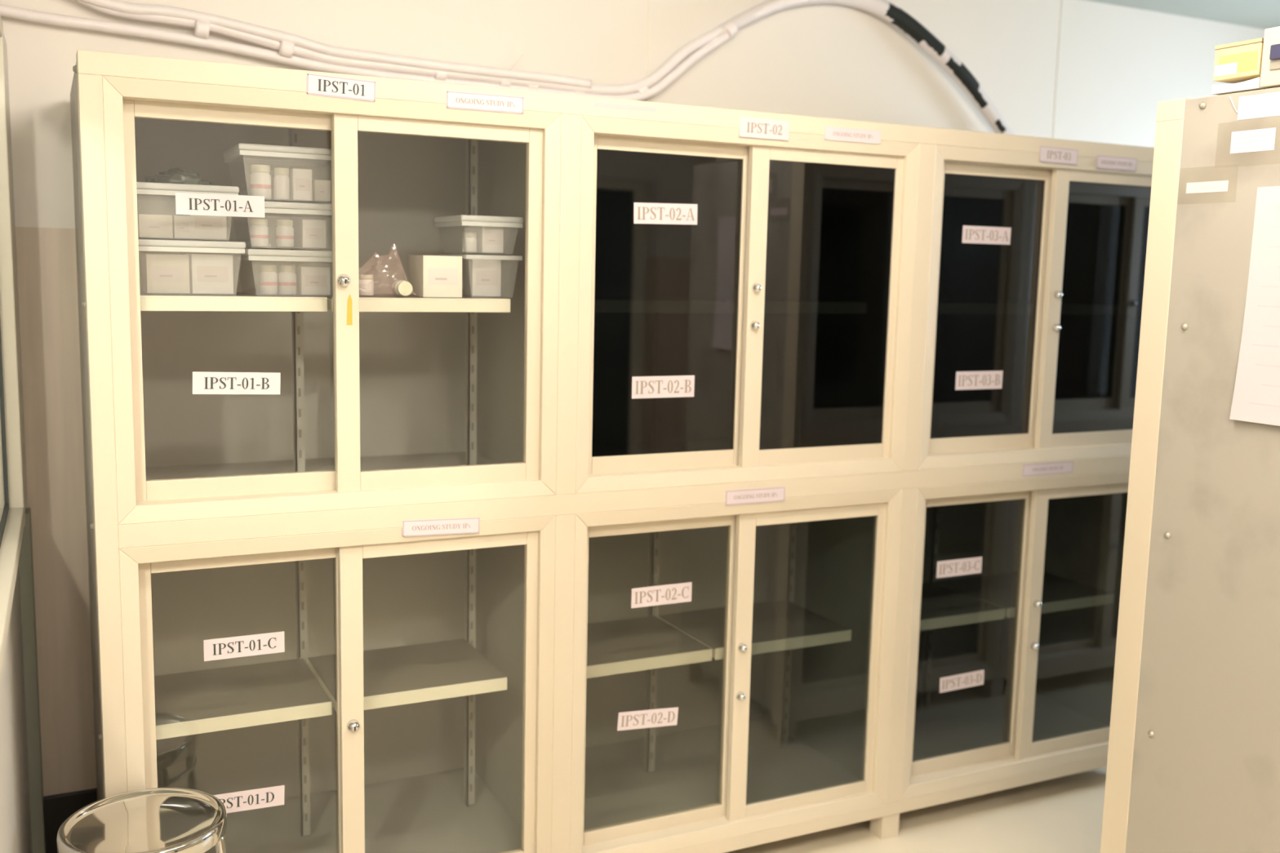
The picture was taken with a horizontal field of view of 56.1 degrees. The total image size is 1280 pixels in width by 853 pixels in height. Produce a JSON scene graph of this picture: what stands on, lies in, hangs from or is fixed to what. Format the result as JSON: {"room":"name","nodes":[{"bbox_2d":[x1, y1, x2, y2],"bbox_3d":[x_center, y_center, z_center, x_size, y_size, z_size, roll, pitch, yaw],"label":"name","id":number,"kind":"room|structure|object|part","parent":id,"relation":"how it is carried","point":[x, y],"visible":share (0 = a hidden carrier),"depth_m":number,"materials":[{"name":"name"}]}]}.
{"room":"laboratory storage room","nodes":[
{"label":"laboratory storage room","id":0,"kind":"room"},
{"bbox_2d":[0,32,32,852],"bbox_3d":[-0.549,0.191,0.767,0.141,2.540,4.790,-2,8,-25],"label":"wall","id":1,"kind":"structure","parent":0,"point":[15,833],"depth_m":2.53,"materials":[{"name":"white paint"}]},
{"bbox_2d":[0,13,25,681],"bbox_3d":[-0.659,-0.101,1.086,0.046,1.120,3.630,-2,8,-25],"label":"window","id":2,"kind":"structure","parent":1,"relation":"in","point":[12,504],"depth_m":2.65,"materials":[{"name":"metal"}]},
{"bbox_3d":[-0.655,-0.105,1.046,0.004,1.022,3.555,-2,8,-25],"label":"pane","id":3,"kind":"part","parent":2,"relation":"part of","materials":[{"name":"clear glass"}]},
{"bbox_2d":[18,507,45,852],"bbox_3d":[-1.520,0.678,2.965,0.066,0.955,0.070,-2,8,-25],"label":"trim","id":4,"kind":"structure","parent":1,"relation":"attached to","point":[28,618],"depth_m":2.94,"materials":[{"name":"grey paint"}]},
{"bbox_2d":[0,0,1264,796],"bbox_3d":[0.436,-0.202,3.910,5.300,2.540,0.100,-2,8,-26],"label":"wall","id":5,"kind":"structure","parent":0,"point":[831,60],"depth_m":3.40,"materials":[{"name":"paint"}]},
{"bbox_2d":[43,788,97,852],"bbox_3d":[0.522,0.955,4.062,4.900,0.210,0.022,-2,8,-26],"label":"baseboard","id":6,"kind":"structure","parent":5,"relation":"attached to","point":[57,807],"depth_m":3.06,"materials":[{"name":"black"}]},
{"bbox_2d":[0,0,1013,134],"bbox_3d":[-0.093,-1.105,3.402,3.073,0.466,0.086,-2,8,-26],"label":"cable bundle","id":7,"kind":"object","parent":5,"relation":"attached to","point":[315,55],"visible":0.84,"depth_m":3.18,"materials":[{"name":"white plastic"}]},
{"bbox_2d":[645,0,652,101],"bbox_3d":[0.022,-0.997,3.538,0.012,0.885,0.012,-2,8,-26],"label":"trim","id":8,"kind":"structure","parent":5,"relation":"attached to","point":[650,2],"depth_m":3.51,"materials":[{"name":"white plastic"}]},
{"bbox_2d":[1052,0,1064,138],"bbox_3d":[1.461,-1.059,4.247,0.012,0.885,0.012,-2,8,-26],"label":"trim","id":9,"kind":"structure","parent":5,"relation":"attached to","point":[1062,1],"depth_m":4.21,"materials":[{"name":"white"}]},
{"bbox_2d":[724,766,1106,852],"bbox_3d":[1.156,1.425,1.798,6.000,0.100,4.900,-2,8,-26],"label":"floor","id":10,"kind":"structure","parent":0,"point":[1064,814],"depth_m":3.45,"materials":[{"name":"plastic"}]},
{"bbox_2d":[56,786,226,852],"bbox_3d":[-0.954,1.002,2.330,0.318,0.505,0.318,8,10,43],"label":"trash can","id":11,"kind":"object","parent":10,"relation":"on","point":[170,820],"visible":1,"depth_m":2.30,"materials":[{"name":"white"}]},
{"bbox_3d":[-0.805,1.006,2.334,0.056,0.479,0.021,1,8,-1],"label":"leg","id":12,"kind":"part","parent":11,"relation":"part of","materials":[{"name":"silver metal"}]},
{"bbox_2d":[70,49,1154,852],"bbox_3d":[0.129,0.166,3.319,3.010,1.950,0.671,-2,8,-26],"label":"display cabinet","id":13,"kind":"object","parent":10,"relation":"on","point":[778,490],"visible":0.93,"depth_m":3.10,"materials":[{"name":"beige metal"}]},
{"bbox_3d":[-1.227,0.176,2.684,0.004,1.856,0.600,-2,8,-26],"label":"panel","id":14,"kind":"part","parent":13,"relation":"part of","materials":[{"name":"grey paint"}]},
{"bbox_2d":[137,239,245,294],"bbox_3d":[-0.979,-0.341,2.576,0.228,0.112,0.236,-2,8,-26],"label":"storage bin","id":15,"kind":"object","parent":13,"relation":"on","point":[233,248],"visible":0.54,"depth_m":2.48,"materials":[{"name":"clear plastic"}]},
{"bbox_2d":[141,253,190,293],"bbox_3d":[-1.000,-0.323,2.534,0.083,0.080,0.121,-2,8,-26],"label":"carton","id":16,"kind":"object","parent":15,"relation":"in","point":[161,273],"visible":1,"depth_m":2.48,"materials":[{"name":"white cardboard"}]},
{"bbox_2d":[136,182,239,241],"bbox_3d":[-0.981,-0.454,2.559,0.215,0.111,0.236,-2,8,-26],"label":"storage bin","id":17,"kind":"object","parent":15,"relation":"on","point":[161,191],"visible":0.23,"depth_m":2.46,"materials":[{"name":"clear plastic"}]},
{"bbox_2d":[137,213,173,238],"bbox_3d":[-1.010,-0.416,2.498,0.064,0.046,0.101,-2,8,-26],"label":"carton","id":18,"kind":"object","parent":17,"relation":"in","point":[154,226],"visible":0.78,"depth_m":2.45,"materials":[{"name":"white cardboard"}]},
{"bbox_2d":[144,167,212,185],"bbox_3d":[-0.972,-0.526,2.532,0.137,0.038,0.113,-2,8,-26],"label":"plastic bag","id":19,"kind":"object","parent":17,"relation":"on","point":[173,175],"visible":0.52,"depth_m":2.50,"materials":[{"name":"grey"}]},
{"bbox_2d":[171,215,191,239],"bbox_3d":[-0.964,-0.417,2.520,0.032,0.046,0.101,-2,8,-26],"label":"carton","id":20,"kind":"object","parent":17,"relation":"in","point":[180,224],"visible":0.8,"depth_m":2.48,"materials":[{"name":"white cardboard"}]},
{"bbox_3d":[-0.980,-0.502,2.552,0.215,0.014,0.236,-2,8,-26],"label":"lid","id":21,"kind":"part","parent":17,"relation":"part of","materials":[{"name":"white plastic"}]},
{"bbox_2d":[183,214,226,239],"bbox_3d":[-0.923,-0.429,2.550,0.072,0.062,0.121,-2,8,-26],"label":"carton","id":22,"kind":"object","parent":17,"relation":"in","point":[202,227],"visible":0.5,"depth_m":2.50,"materials":[{"name":"white cardboard"}]},
{"bbox_3d":[-0.978,-0.390,2.569,0.228,0.014,0.236,-2,8,-26],"label":"lid","id":23,"kind":"part","parent":15,"relation":"part of","materials":[{"name":"white plastic"}]},
{"bbox_2d":[185,253,233,293],"bbox_3d":[-0.920,-0.326,2.567,0.082,0.082,0.121,-2,8,-26],"label":"carton","id":24,"kind":"object","parent":15,"relation":"in","point":[209,273],"visible":0.89,"depth_m":2.51,"materials":[{"name":"white cardboard"}]},
{"bbox_3d":[-0.820,-0.249,2.477,0.458,0.801,0.020,-2,8,-26],"label":"sliding door","id":25,"kind":"part","parent":13,"relation":"part of","materials":[{"name":"clear glass"}]},
{"bbox_2d":[140,292,327,311],"bbox_3d":[-0.917,-0.275,2.639,0.387,0.031,0.330,-2,8,-26],"label":"shelf","id":26,"kind":"object","parent":13,"relation":"attached to","point":[241,301],"depth_m":2.50,"materials":[{"name":"white metal"}]},
{"bbox_3d":[-0.841,0.667,2.598,0.456,0.830,0.020,-2,8,-26],"label":"sliding door","id":27,"kind":"part","parent":13,"relation":"part of","materials":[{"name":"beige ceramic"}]},
{"bbox_2d":[154,657,332,740],"bbox_3d":[-0.937,0.619,2.757,0.387,0.031,0.330,-2,8,-26],"label":"shelf","id":28,"kind":"object","parent":13,"relation":"attached to","point":[228,698],"depth_m":2.71,"materials":[{"name":"white metal"}]},
{"bbox_2d":[238,248,333,296],"bbox_3d":[-0.778,-0.343,2.676,0.216,0.098,0.236,-2,8,-26],"label":"storage bin","id":29,"kind":"object","parent":13,"relation":"on","point":[246,271],"visible":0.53,"depth_m":2.58,"materials":[{"name":"clear plastic"}]},
{"bbox_2d":[259,264,277,294],"bbox_3d":[-0.799,-0.316,2.586,0.037,0.062,0.037,-2,8,-26],"label":"medicine bottle","id":30,"kind":"object","parent":29,"relation":"in","point":[268,274],"visible":1,"depth_m":2.57,"materials":[{"name":"white plastic"}]},
{"bbox_2d":[231,200,332,249],"bbox_3d":[-0.782,-0.442,2.659,0.219,0.097,0.236,-2,8,-26],"label":"storage bin","id":31,"kind":"object","parent":29,"relation":"on","point":[273,209],"visible":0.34,"depth_m":2.58,"materials":[{"name":"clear plastic"}]},
{"bbox_2d":[249,218,268,246],"bbox_3d":[-0.812,-0.413,2.565,0.037,0.058,0.037,-2,8,-26],"label":"medicine bottle","id":32,"kind":"object","parent":31,"relation":"in","point":[259,228],"visible":1,"depth_m":2.55,"materials":[{"name":"white plastic"}]},
{"bbox_2d":[223,142,331,204],"bbox_3d":[-0.780,-0.549,2.645,0.228,0.113,0.236,-2,8,-26],"label":"storage bin","id":33,"kind":"object","parent":31,"relation":"on","point":[236,156],"visible":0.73,"depth_m":2.57,"materials":[{"name":"clear plastic"}]},
{"bbox_2d":[250,164,271,199],"bbox_3d":[-0.805,-0.519,2.554,0.042,0.070,0.042,-2,8,-26],"label":"medicine bottle","id":34,"kind":"object","parent":33,"relation":"in","point":[260,177],"visible":0.93,"depth_m":2.54,"materials":[{"name":"white plastic"}]},
{"bbox_3d":[-0.779,-0.599,2.639,0.228,0.014,0.236,-2,8,-26],"label":"lid","id":35,"kind":"part","parent":33,"relation":"part of","materials":[{"name":"white plastic"}]},
{"bbox_2d":[273,167,289,199],"bbox_3d":[-0.767,-0.519,2.573,0.033,0.066,0.033,-2,8,-26],"label":"medicine bottle","id":36,"kind":"object","parent":33,"relation":"in","point":[281,179],"visible":1,"depth_m":2.56,"materials":[{"name":"white plastic"}]},
{"bbox_2d":[286,168,312,201],"bbox_3d":[-0.740,-0.523,2.610,0.040,0.066,0.081,-2,8,-26],"label":"carton","id":37,"kind":"object","parent":33,"relation":"in","point":[300,180],"visible":0.8,"depth_m":2.58,"materials":[{"name":"white cardboard"}]},
{"bbox_2d":[308,179,330,202],"bbox_3d":[-0.703,-0.515,2.634,0.034,0.045,0.081,-2,8,-26],"label":"carton","id":38,"kind":"object","parent":33,"relation":"in","point":[321,188],"visible":0.74,"depth_m":2.60,"materials":[{"name":"white cardboard"}]},
{"bbox_2d":[275,219,293,247],"bbox_3d":[-0.765,-0.416,2.589,0.037,0.058,0.037,-2,8,-26],"label":"medicine bottle","id":39,"kind":"object","parent":31,"relation":"in","point":[284,228],"visible":1,"depth_m":2.57,"materials":[{"name":"white plastic"}]},
{"bbox_3d":[-0.781,-0.483,2.654,0.219,0.014,0.236,-2,8,-26],"label":"lid","id":40,"kind":"part","parent":31,"relation":"part of","materials":[{"name":"white plastic"}]},
{"bbox_2d":[293,219,325,248],"bbox_3d":[-0.726,-0.423,2.643,0.050,0.060,0.101,-2,8,-26],"label":"carton","id":41,"kind":"object","parent":31,"relation":"in","point":[308,233],"visible":1,"depth_m":2.60,"materials":[{"name":"white cardboard"}]},
{"bbox_3d":[-0.777,-0.385,2.670,0.216,0.014,0.236,-2,8,-26],"label":"lid","id":42,"kind":"part","parent":29,"relation":"part of","materials":[{"name":"white plastic"}]},
{"bbox_2d":[278,265,296,294],"bbox_3d":[-0.763,-0.318,2.603,0.037,0.062,0.037,-2,8,-26],"label":"medicine bottle","id":43,"kind":"object","parent":29,"relation":"in","point":[286,276],"visible":1,"depth_m":2.59,"materials":[{"name":"white plastic"}]},
{"bbox_2d":[294,266,330,294],"bbox_3d":[-0.726,-0.323,2.657,0.062,0.060,0.101,-2,8,-26],"label":"carton","id":44,"kind":"object","parent":29,"relation":"in","point":[309,280],"visible":0.83,"depth_m":2.61,"materials":[{"name":"white cardboard"}]},
{"bbox_2d":[359,246,416,296],"bbox_3d":[-0.590,-0.354,2.705,0.183,0.119,0.106,-2,8,-26],"label":"bag","id":45,"kind":"object","parent":13,"relation":"on","point":[393,246],"visible":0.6,"depth_m":2.71,"materials":[{"name":"clear plastic"}]},
{"bbox_2d":[359,274,373,295],"bbox_3d":[-0.615,-0.317,2.693,0.035,0.046,0.035,-2,8,-26],"label":"medicine bottle","id":46,"kind":"object","parent":45,"relation":"in","point":[366,282],"visible":0.81,"depth_m":2.68,"materials":[{"name":"white plastic"}]},
{"bbox_2d":[391,280,412,296],"bbox_3d":[-0.533,-0.310,2.693,0.035,0.035,0.055,-2,8,-26],"label":"medicine bottle","id":47,"kind":"object","parent":45,"relation":"in","point":[399,287],"visible":1,"depth_m":2.67,"materials":[{"name":"white plastic"}]},
{"bbox_2d":[307,638,506,711],"bbox_3d":[-0.573,0.603,2.937,0.406,0.031,0.330,-2,8,-26],"label":"shelf","id":48,"kind":"object","parent":13,"relation":"attached to","point":[402,675],"depth_m":2.89,"materials":[{"name":"white metal"}]},
{"bbox_2d":[318,293,510,312],"bbox_3d":[-0.552,-0.291,2.818,0.406,0.031,0.330,-2,8,-26],"label":"shelf","id":49,"kind":"object","parent":13,"relation":"attached to","point":[376,302],"depth_m":2.68,"materials":[{"name":"white metal"}]},
{"bbox_2d":[408,255,462,297],"bbox_3d":[-0.474,-0.348,2.787,0.092,0.094,0.121,-2,8,-26],"label":"carton","id":50,"kind":"object","parent":13,"relation":"on","point":[429,276],"visible":0.96,"depth_m":2.74,"materials":[{"name":"white cardboard"}]},
{"bbox_3d":[-0.431,-0.261,2.635,0.471,0.801,0.020,-2,8,-26],"label":"sliding door","id":51,"kind":"part","parent":13,"relation":"part of","materials":[{"name":"clear glass"}]},
{"bbox_3d":[-0.451,0.654,2.757,0.468,0.830,0.020,-2,8,-26],"label":"sliding door","id":52,"kind":"part","parent":13,"relation":"part of","materials":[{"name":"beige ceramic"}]},
{"bbox_2d":[439,254,522,297],"bbox_3d":[-0.383,-0.359,2.870,0.137,0.098,0.212,-2,8,-26],"label":"storage bin","id":53,"kind":"object","parent":13,"relation":"on","point":[464,256],"visible":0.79,"depth_m":2.78,"materials":[{"name":"clear plastic"}]},
{"bbox_2d":[434,214,523,254],"bbox_3d":[-0.385,-0.453,2.856,0.151,0.086,0.216,-2,8,-26],"label":"storage bin","id":54,"kind":"object","parent":53,"relation":"on","point":[461,221],"visible":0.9,"depth_m":2.77,"materials":[{"name":"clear plastic"}]},
{"bbox_2d":[462,232,476,252],"bbox_3d":[-0.395,-0.426,2.783,0.034,0.045,0.034,-2,8,-26],"label":"medicine bottle","id":55,"kind":"object","parent":54,"relation":"in","point":[468,240],"visible":1,"depth_m":2.77,"materials":[{"name":"white plastic"}]},
{"bbox_3d":[-0.385,-0.489,2.851,0.151,0.014,0.216,-2,8,-26],"label":"lid","id":56,"kind":"part","parent":54,"relation":"part of","materials":[{"name":"white plastic"}]},
{"bbox_2d":[468,226,503,253],"bbox_3d":[-0.363,-0.440,2.830,0.052,0.062,0.101,-2,8,-26],"label":"carton","id":57,"kind":"object","parent":54,"relation":"in","point":[489,239],"visible":0.88,"depth_m":2.79,"materials":[{"name":"white cardboard"}]},
{"bbox_2d":[462,258,501,296],"bbox_3d":[-0.378,-0.352,2.840,0.070,0.085,0.101,-2,8,-26],"label":"carton","id":58,"kind":"object","parent":53,"relation":"in","point":[480,277],"visible":0.82,"depth_m":2.80,"materials":[{"name":"white cardboard"}]},
{"bbox_3d":[-0.015,0.086,3.611,2.997,1.867,0.004,-2,8,-26],"label":"panel","id":59,"kind":"part","parent":13,"relation":"part of","materials":[{"name":"metal"}]},
{"bbox_2d":[586,615,711,678],"bbox_3d":[-0.060,0.581,3.189,0.390,0.031,0.330,-2,8,-26],"label":"shelf","id":60,"kind":"object","parent":13,"relation":"attached to","point":[648,642],"depth_m":3.14,"materials":[{"name":"white metal"}]},
{"bbox_3d":[0.097,1.022,3.465,2.997,0.025,0.594,-2,8,-26],"label":"panel","id":61,"kind":"part","parent":13,"relation":"part of","materials":[{"name":"metal"}]},
{"bbox_3d":[0.046,0.629,3.035,0.475,0.830,0.020,-2,8,-26],"label":"sliding door","id":62,"kind":"part","parent":13,"relation":"part of","materials":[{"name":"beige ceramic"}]},
{"bbox_3d":[0.067,-0.291,2.910,0.402,0.728,0.003,-2,8,-26],"label":"glass pane","id":63,"kind":"part","parent":13,"relation":"part of","materials":[{"name":"glass"}]},
{"bbox_3d":[0.067,-0.286,2.914,0.476,0.801,0.020,-2,8,-26],"label":"sliding door","id":64,"kind":"part","parent":13,"relation":"part of","materials":[{"name":"clear glass"}]},
{"bbox_2d":[657,600,851,660],"bbox_3d":[0.318,0.565,3.375,0.433,0.031,0.330,-2,8,-26],"label":"shelf","id":65,"kind":"object","parent":13,"relation":"attached to","point":[783,624],"depth_m":3.32,"materials":[{"name":"white metal"}]},
{"bbox_3d":[0.448,0.616,3.200,0.468,0.830,0.020,-2,8,-26],"label":"sliding door","id":66,"kind":"part","parent":13,"relation":"part of","materials":[{"name":"clear glass"}]},
{"bbox_3d":[0.470,-0.299,3.079,0.466,0.801,0.020,-2,8,-26],"label":"sliding door","id":67,"kind":"part","parent":13,"relation":"part of","materials":[{"name":"clear glass"}]},
{"bbox_3d":[0.480,-0.305,3.081,0.396,0.728,0.003,-2,8,-26],"label":"glass pane","id":68,"kind":"part","parent":13,"relation":"part of","materials":[{"name":"glass"}]},
{"bbox_2d":[919,582,1004,631],"bbox_3d":[0.840,0.543,3.633,0.382,0.031,0.330,-2,8,-26],"label":"shelf","id":69,"kind":"object","parent":13,"relation":"attached to","point":[942,605],"depth_m":3.57,"materials":[{"name":"white metal"}]},
{"bbox_3d":[0.945,0.591,3.478,0.467,0.830,0.020,-2,8,-26],"label":"sliding door","id":70,"kind":"part","parent":13,"relation":"part of","materials":[{"name":"clear glass"}]},
{"bbox_3d":[0.969,-0.330,3.355,0.373,0.728,0.003,-2,8,-26],"label":"glass pane","id":71,"kind":"part","parent":13,"relation":"part of","materials":[{"name":"glass"}]},
{"bbox_3d":[0.963,-0.325,3.355,0.461,0.801,0.020,-2,8,-26],"label":"sliding door","id":72,"kind":"part","parent":13,"relation":"part of","materials":[{"name":"clear glass"}]},
{"bbox_2d":[934,571,1114,618],"bbox_3d":[1.216,0.527,3.818,0.438,0.031,0.330,-2,8,-26],"label":"shelf","id":73,"kind":"object","parent":13,"relation":"attached to","point":[999,590],"depth_m":3.76,"materials":[{"name":"white metal"}]},
{"bbox_3d":[1.460,0.062,4.008,0.004,1.856,0.600,-2,8,-26],"label":"panel","id":74,"kind":"part","parent":13,"relation":"part of","materials":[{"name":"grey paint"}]},
{"bbox_3d":[1.339,0.578,3.639,0.460,0.830,0.020,-2,8,-26],"label":"sliding door","id":75,"kind":"part","parent":13,"relation":"part of","materials":[{"name":"clear glass"}]},
{"bbox_3d":[1.359,-0.337,3.517,0.463,0.801,0.020,-2,8,-26],"label":"sliding door","id":76,"kind":"part","parent":13,"relation":"part of","materials":[{"name":"clear glass"}]},
{"bbox_3d":[1.366,-0.342,3.518,0.387,0.728,0.003,-2,8,-26],"label":"glass pane","id":77,"kind":"part","parent":13,"relation":"part of","materials":[{"name":"glass"}]},
{"bbox_2d":[1100,87,1279,852],"bbox_3d":[2.130,0.273,2.853,2.019,1.950,0.670,-2,8,-26],"label":"tall cabinet","id":78,"kind":"object","parent":10,"relation":"on","point":[1193,759],"visible":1,"depth_m":2.51,"materials":[{"name":"beige metal"}]},
{"bbox_3d":[2.005,0.200,3.118,2.005,1.880,0.070,-2,8,-26],"label":"frame","id":79,"kind":"part","parent":78,"relation":"part of","materials":[{"name":"beige metal"}]},
{"bbox_3d":[2.172,-0.673,2.702,1.997,0.027,0.595,-2,8,-26],"label":"panel","id":80,"kind":"part","parent":78,"relation":"part of","materials":[{"name":"beige metal"}]},
{"bbox_2d":[1211,76,1267,95],"bbox_3d":[1.256,-0.688,2.448,0.130,0.021,0.108,-2,8,-26],"label":"paper stack","id":81,"kind":"object","parent":78,"relation":"on","point":[1253,84],"visible":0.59,"depth_m":2.42,"materials":[{"name":"white paper"}]},
{"bbox_2d":[1213,37,1263,83],"bbox_3d":[1.256,-0.739,2.442,0.132,0.070,0.107,-2,8,-26],"label":"carton","id":82,"kind":"object","parent":81,"relation":"on","point":[1237,62],"visible":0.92,"depth_m":2.41,"materials":[{"name":"yellow cardboard"}]},
{"bbox_3d":[1.257,-0.769,2.438,0.132,0.008,0.107,-2,8,-26],"label":"lid","id":83,"kind":"part","parent":82,"relation":"part of","materials":[{"name":"beige cardboard"}]},
{"bbox_2d":[1259,26,1279,88],"bbox_3d":[1.385,-0.712,2.299,0.262,0.112,0.260,-2,8,-26],"label":"carton","id":84,"kind":"object","parent":78,"relation":"on","point":[1270,65],"visible":1,"depth_m":2.34,"materials":[{"name":"beige cardboard"}]},
{"bbox_2d":[1086,0,1279,29],"bbox_3d":[1.215,-1.192,1.452,6.000,0.100,4.900,-2,8,-26],"label":"ceiling","id":85,"kind":"structure","parent":0,"point":[1260,14],"depth_m":4.32,"materials":[{"name":"paint"}]}
]}

